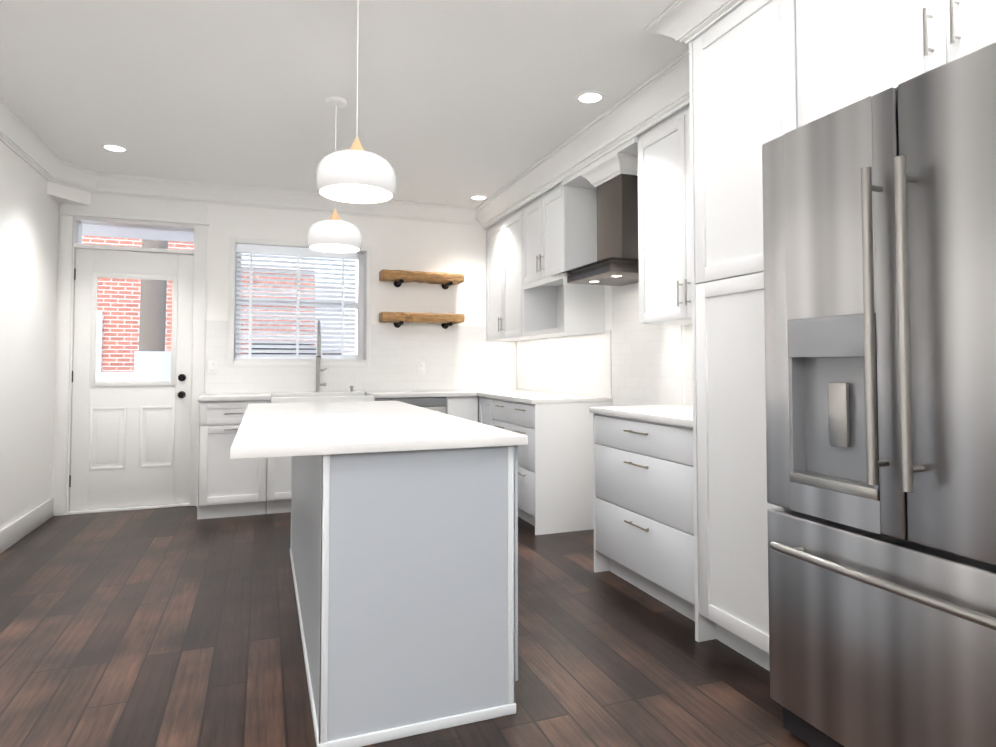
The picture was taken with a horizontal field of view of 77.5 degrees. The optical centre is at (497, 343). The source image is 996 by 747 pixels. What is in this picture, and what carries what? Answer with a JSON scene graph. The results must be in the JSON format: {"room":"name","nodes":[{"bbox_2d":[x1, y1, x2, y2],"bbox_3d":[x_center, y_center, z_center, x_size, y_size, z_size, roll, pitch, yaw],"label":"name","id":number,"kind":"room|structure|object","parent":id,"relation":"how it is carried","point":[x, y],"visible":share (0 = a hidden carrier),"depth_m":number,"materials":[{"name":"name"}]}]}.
{"room":"kitchen","nodes":[
{"label":"kitchen","id":0,"kind":"room"},
{"bbox_2d":[0,141,58,529],"bbox_3d":[-1.919,-0.155,0.557,0.200,2.645,9.450,1,-2,-21],"label":"wall","id":1,"kind":"structure","parent":0,"point":[29,220],"depth_m":4.18,"materials":[{"name":"white paint"}]},
{"bbox_2d":[0,498,53,553],"bbox_3d":[-1.822,1.099,0.566,0.015,0.140,8.880,1,-2,-21],"label":"baseboard","id":2,"kind":"structure","parent":1,"relation":"attached to","point":[14,532],"depth_m":4.16,"materials":[{"name":"white paint"}]},
{"bbox_2d":[0,0,745,229],"bbox_3d":[-0.037,-1.328,1.334,3.837,0.244,8.899,1,-2,-21],"label":"crown molding","id":3,"kind":"structure","parent":1,"relation":"attached to","point":[620,126],"depth_m":4.46,"materials":[{"name":"white paint"}]},
{"bbox_2d":[52,203,516,515],"bbox_3d":[-1.652,0.018,5.571,3.840,2.645,0.250,1,-2,-21],"label":"wall","id":4,"kind":"structure","parent":0,"point":[406,245],"depth_m":5.71,"materials":[{"name":"white paint"}]},
{"bbox_2d":[54,194,208,515],"bbox_3d":[-2.931,0.075,5.049,1.042,2.495,0.260,1,-2,-21],"label":"door","id":5,"kind":"structure","parent":4,"relation":"in","point":[124,445],"depth_m":4.96,"materials":[{"name":"white paint"}]},
{"bbox_2d":[82,226,193,241],"bbox_3d":[-3.238,-1.149,5.879,2.400,0.100,1.330,1,-2,-21],"label":"canopy","id":6,"kind":"object","parent":4,"relation":"attached to","point":[115,232],"depth_m":6.19,"materials":[{"name":"white"}]},
{"bbox_2d":[228,237,371,366],"bbox_3d":[-1.746,-0.341,5.530,1.191,1.097,0.242,1,-2,-21],"label":"window","id":7,"kind":"structure","parent":4,"relation":"in","point":[358,361],"depth_m":5.45,"materials":[{"name":"white paint"}]},
{"bbox_2d":[235,244,356,359],"bbox_3d":[-1.761,-0.353,5.457,1.010,0.981,0.060,1,-2,-21],"label":"window blind","id":8,"kind":"object","parent":7,"relation":"attached to","point":[251,251],"visible":0.96,"depth_m":5.43,"materials":[{"name":"white plastic"}]},
{"bbox_2d":[204,320,515,392],"bbox_3d":[-1.129,0.125,5.625,2.798,0.605,0.008,1,-2,-21],"label":"wall tile","id":9,"kind":"structure","parent":4,"relation":"attached to","point":[461,357],"depth_m":5.71,"materials":[{"name":"white tile"}]},
{"bbox_2d":[208,360,217,373],"bbox_3d":[-2.365,0.197,5.148,0.070,0.115,0.007,1,-2,-21],"label":"electrical outlet","id":10,"kind":"object","parent":9,"relation":"attached to","point":[212,366],"visible":1,"depth_m":5.15,"materials":[{"name":"white plastic"}]},
{"bbox_2d":[417,362,424,373],"bbox_3d":[-0.714,0.228,5.770,0.070,0.115,0.007,1,-2,-21],"label":"electrical outlet","id":11,"kind":"object","parent":9,"relation":"attached to","point":[421,368],"visible":1,"depth_m":5.77,"materials":[{"name":"white plastic"}]},
{"bbox_2d":[379,269,463,288],"bbox_3d":[-0.696,-0.586,5.701,0.755,0.132,0.218,1,-2,-21],"label":"shelf","id":12,"kind":"object","parent":4,"relation":"attached to","point":[444,279],"visible":1,"depth_m":5.63,"materials":[{"name":"brown wood"}]},
{"bbox_2d":[379,312,464,328],"bbox_3d":[-0.696,-0.211,5.688,0.755,0.132,0.217,1,-2,-21],"label":"shelf","id":13,"kind":"object","parent":4,"relation":"attached to","point":[398,319],"visible":1,"depth_m":5.61,"materials":[{"name":"brown wood"}]},
{"bbox_2d":[0,0,688,207],"bbox_3d":[-0.011,-1.484,1.269,4.440,0.060,9.550,1,-2,-21],"label":"ceiling","id":14,"kind":"structure","parent":0,"point":[461,102],"depth_m":3.27,"materials":[{"name":"white paint"}]},
{"bbox_2d":[101,144,127,151],"bbox_3d":[-2.642,-1.347,4.277,0.160,0.004,0.160,1,-2,-21],"label":"recessed light","id":15,"kind":"object","parent":14,"relation":"in","point":[112,147],"visible":1,"depth_m":4.26,"materials":[{"name":"white plastic"}]},
{"bbox_2d":[307,96,361,252],"bbox_3d":[-0.918,-0.954,3.502,0.300,0.842,0.300,1,-2,-21],"label":"pendant light","id":16,"kind":"object","parent":14,"relation":"hanging from","point":[334,233],"visible":1,"depth_m":3.40,"materials":[{"name":"white metal"}]},
{"bbox_2d":[316,19,395,203],"bbox_3d":[-0.542,-0.993,2.394,0.300,0.842,0.300,1,-2,-21],"label":"pendant light","id":17,"kind":"object","parent":14,"relation":"hanging from","point":[356,173],"visible":1,"depth_m":2.29,"materials":[{"name":"white metal"}]},
{"bbox_2d":[470,195,487,200],"bbox_3d":[-0.173,-1.303,5.549,0.160,0.004,0.160,1,-2,-21],"label":"recessed light","id":18,"kind":"object","parent":14,"relation":"in","point":[478,197],"visible":1,"depth_m":5.53,"materials":[{"name":"white plastic"}]},
{"bbox_2d":[576,91,604,103],"bbox_3d":[0.516,-1.375,3.470,0.160,0.004,0.160,1,-2,-21],"label":"recessed light","id":19,"kind":"object","parent":14,"relation":"in","point":[589,97],"visible":1,"depth_m":3.46,"materials":[{"name":"white plastic"}]},
{"bbox_2d":[0,506,810,746],"bbox_3d":[-0.011,1.220,1.176,4.440,0.060,9.550,1,-2,-21],"label":"floor","id":20,"kind":"structure","parent":0,"point":[170,627],"depth_m":2.47,"materials":[{"name":"brown wood"}]},
{"bbox_2d":[196,400,267,519],"bbox_3d":[-2.083,0.877,4.900,0.480,0.882,0.640,1,-2,-21],"label":"base cabinet","id":21,"kind":"object","parent":20,"relation":"on","point":[227,486],"visible":0.67,"depth_m":4.63,"materials":[{"name":"white wood"}]},
{"bbox_2d":[266,395,374,513],"bbox_3d":[-1.475,0.885,5.130,0.816,0.882,0.640,1,-2,-21],"label":"base cabinet","id":22,"kind":"object","parent":20,"relation":"on","point":[278,491],"visible":0.08,"depth_m":4.76,"materials":[{"name":"white wood"}]},
{"bbox_2d":[197,389,534,400],"bbox_3d":[-1.001,0.433,5.314,2.790,0.032,0.658,1,-2,-21],"label":"countertop","id":23,"kind":"structure","parent":22,"relation":"on","point":[471,392],"depth_m":5.22,"materials":[{"name":"stone"}]},
{"bbox_2d":[314,320,326,391],"bbox_3d":[-1.520,0.109,5.345,0.106,0.619,0.145,1,-2,-21],"label":"faucet","id":24,"kind":"object","parent":23,"relation":"on","point":[318,370],"visible":1,"depth_m":5.36,"materials":[{"name":"silver metal"}]},
{"bbox_2d":[270,395,372,402],"bbox_3d":[-1.443,0.541,5.057,0.772,0.245,0.485,1,-2,-21],"label":"sink","id":25,"kind":"object","parent":23,"relation":"in","point":[319,399],"visible":0.25,"depth_m":4.83,"materials":[{"name":"white ceramic"}]},
{"bbox_2d":[290,445,517,746],"bbox_3d":[-0.601,0.810,2.935,0.643,0.882,2.106,1,-2,-21],"label":"kitchen island","id":26,"kind":"object","parent":20,"relation":"on","point":[404,543],"depth_m":1.96,"materials":[{"name":"grey wood"}]},
{"bbox_2d":[230,401,527,459],"bbox_3d":[-0.707,0.350,2.910,0.909,0.032,2.160,1,-2,-21],"label":"island countertop","id":27,"kind":"structure","parent":26,"relation":"on","point":[306,429],"depth_m":2.18,"materials":[{"name":"white stone"}]},
{"bbox_2d":[375,397,445,413],"bbox_3d":[-0.811,0.895,5.381,0.596,0.880,0.638,1,-2,-21],"label":"dishwasher","id":28,"kind":"object","parent":20,"relation":"on","point":[438,404],"visible":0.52,"depth_m":5.18,"materials":[{"name":"grey metal"}]},
{"bbox_2d":[446,396,477,421],"bbox_3d":[-0.406,0.900,5.550,0.274,0.882,0.607,1,-2,-21],"label":"cabinet filler","id":29,"kind":"object","parent":20,"relation":"on","point":[465,407],"visible":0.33,"depth_m":5.28,"materials":[{"name":"white wood"}]},
{"bbox_2d":[477,396,488,424],"bbox_3d":[0.179,0.890,5.260,0.607,0.882,0.339,1,-2,-21],"label":"base cabinet","id":30,"kind":"object","parent":20,"relation":"on","point":[483,402],"depth_m":5.24,"materials":[{"name":"white wood"}]},
{"bbox_2d":[489,398,508,429],"bbox_3d":[0.300,0.879,4.941,0.607,0.882,0.458,1,-2,-21],"label":"base cabinet","id":31,"kind":"object","parent":20,"relation":"on","point":[498,409],"depth_m":4.86,"materials":[{"name":"white wood"}]},
{"bbox_2d":[477,391,612,403],"bbox_3d":[0.239,0.425,5.078,0.636,0.032,1.620,1,-2,-21],"label":"countertop","id":32,"kind":"structure","parent":31,"relation":"on","point":[529,396],"depth_m":4.59,"materials":[{"name":"stone"}]},
{"bbox_2d":[509,401,612,534],"bbox_3d":[0.459,0.864,4.518,0.608,0.882,0.446,1,-2,-21],"label":"base cabinet","id":33,"kind":"object","parent":20,"relation":"on","point":[555,476],"depth_m":4.29,"materials":[{"name":"white wood"}]},
{"bbox_2d":[593,413,694,621],"bbox_3d":[0.963,0.817,3.143,0.636,0.882,0.900,1,-2,-21],"label":"base cabinet","id":34,"kind":"object","parent":20,"relation":"on","point":[643,482],"visible":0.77,"depth_m":2.99,"materials":[{"name":"white wood"}]},
{"bbox_2d":[589,404,692,427],"bbox_3d":[0.965,0.359,3.159,0.633,0.032,0.902,1,-2,-21],"label":"countertop","id":35,"kind":"structure","parent":34,"relation":"on","point":[680,414],"depth_m":3.12,"materials":[{"name":"stone"}]},
{"bbox_2d":[689,0,797,670],"bbox_3d":[1.207,-0.086,2.479,0.670,2.641,0.564,1,-2,-21],"label":"pantry cabinet","id":36,"kind":"object","parent":20,"relation":"on","point":[743,83],"visible":0.46,"depth_m":2.42,"materials":[{"name":"white wood"}]},
{"bbox_2d":[762,41,995,746],"bbox_3d":[1.360,0.279,1.667,0.892,1.855,0.910,1,-2,-21],"label":"fridge","id":37,"kind":"object","parent":20,"relation":"on","point":[879,230],"visible":1,"depth_m":1.56,"materials":[{"name":"grey metal"}]},
{"bbox_2d":[605,285,684,403],"bbox_3d":[1.862,-0.106,1.982,0.200,2.645,9.450,1,-2,-21],"label":"wall","id":38,"kind":"structure","parent":0,"point":[608,307],"depth_m":4.47,"materials":[{"name":"white paint"}]},
{"bbox_2d":[486,206,553,340],"bbox_3d":[0.180,-0.669,5.663,0.360,1.256,0.910,1,-2,-21],"label":"upper cabinet","id":39,"kind":"object","parent":38,"relation":"attached to","point":[504,278],"visible":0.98,"depth_m":5.56,"materials":[{"name":"white wood"}]},
{"bbox_2d":[523,182,604,336],"bbox_3d":[0.478,-0.697,4.872,0.360,1.256,0.774,1,-2,-21],"label":"upper cabinet","id":40,"kind":"object","parent":38,"relation":"attached to","point":[560,228],"visible":0.88,"depth_m":4.58,"materials":[{"name":"white wood"}]},
{"bbox_2d":[551,153,638,285],"bbox_3d":[0.732,-0.782,4.006,0.497,0.740,0.800,1,-2,-21],"label":"range hood","id":41,"kind":"object","parent":38,"relation":"attached to","point":[613,179],"visible":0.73,"depth_m":3.90,"materials":[{"name":"silver metal"}]},
{"bbox_2d":[517,282,692,405],"bbox_3d":[0.802,-0.325,4.503,0.008,1.618,3.478,1,-2,-21],"label":"wall tiles","id":42,"kind":"structure","parent":38,"relation":"attached to","point":[643,366],"depth_m":4.33,"materials":[{"name":"white tile"}]},
{"bbox_2d":[638,104,691,324],"bbox_3d":[1.098,-0.753,3.232,0.360,1.256,0.865,1,-2,-21],"label":"upper cabinet","id":43,"kind":"object","parent":38,"relation":"attached to","point":[664,236],"visible":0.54,"depth_m":3.35,"materials":[{"name":"white wood"}]},
{"bbox_2d":[796,0,995,127],"bbox_3d":[1.487,-0.112,1.737,0.670,2.641,1.016,1,-2,-21],"label":"upper cabinet","id":44,"kind":"object","parent":38,"relation":"attached to","point":[849,52],"visible":0.65,"depth_m":1.87,"materials":[{"name":"white wood"}]},
{"label":"outside","id":45,"kind":"structure","parent":0,"visible":0},
{"bbox_3d":[-4.559,1.823,12.967,20.000,0.050,15.750,1,-2,-21],"label":"ground","id":46,"kind":"structure","parent":45,"visible":0},
{"bbox_2d":[95,239,167,381],"bbox_3d":[-3.087,-0.936,9.158,14.000,5.206,1.410,1,-2,-21],"label":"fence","id":47,"kind":"object","parent":46,"relation":"on","point":[151,312],"depth_m":7.95,"materials":[{"name":"grey"}]},
{"bbox_2d":[96,343,340,380],"bbox_3d":[-2.472,0.747,6.899,4.800,1.480,2.840,1,-2,-21],"label":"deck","id":48,"kind":"object","parent":46,"relation":"on","point":[157,368],"depth_m":6.81,"materials":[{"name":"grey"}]},
{"bbox_2d":[82,235,357,371],"bbox_3d":[-4.550,-1.801,13.069,16.000,7.200,2.400,1,-2,-21],"label":"building","id":49,"kind":"structure","parent":46,"relation":"on","point":[114,321],"depth_m":11.12,"materials":[{"name":"red brick"}]}
]}

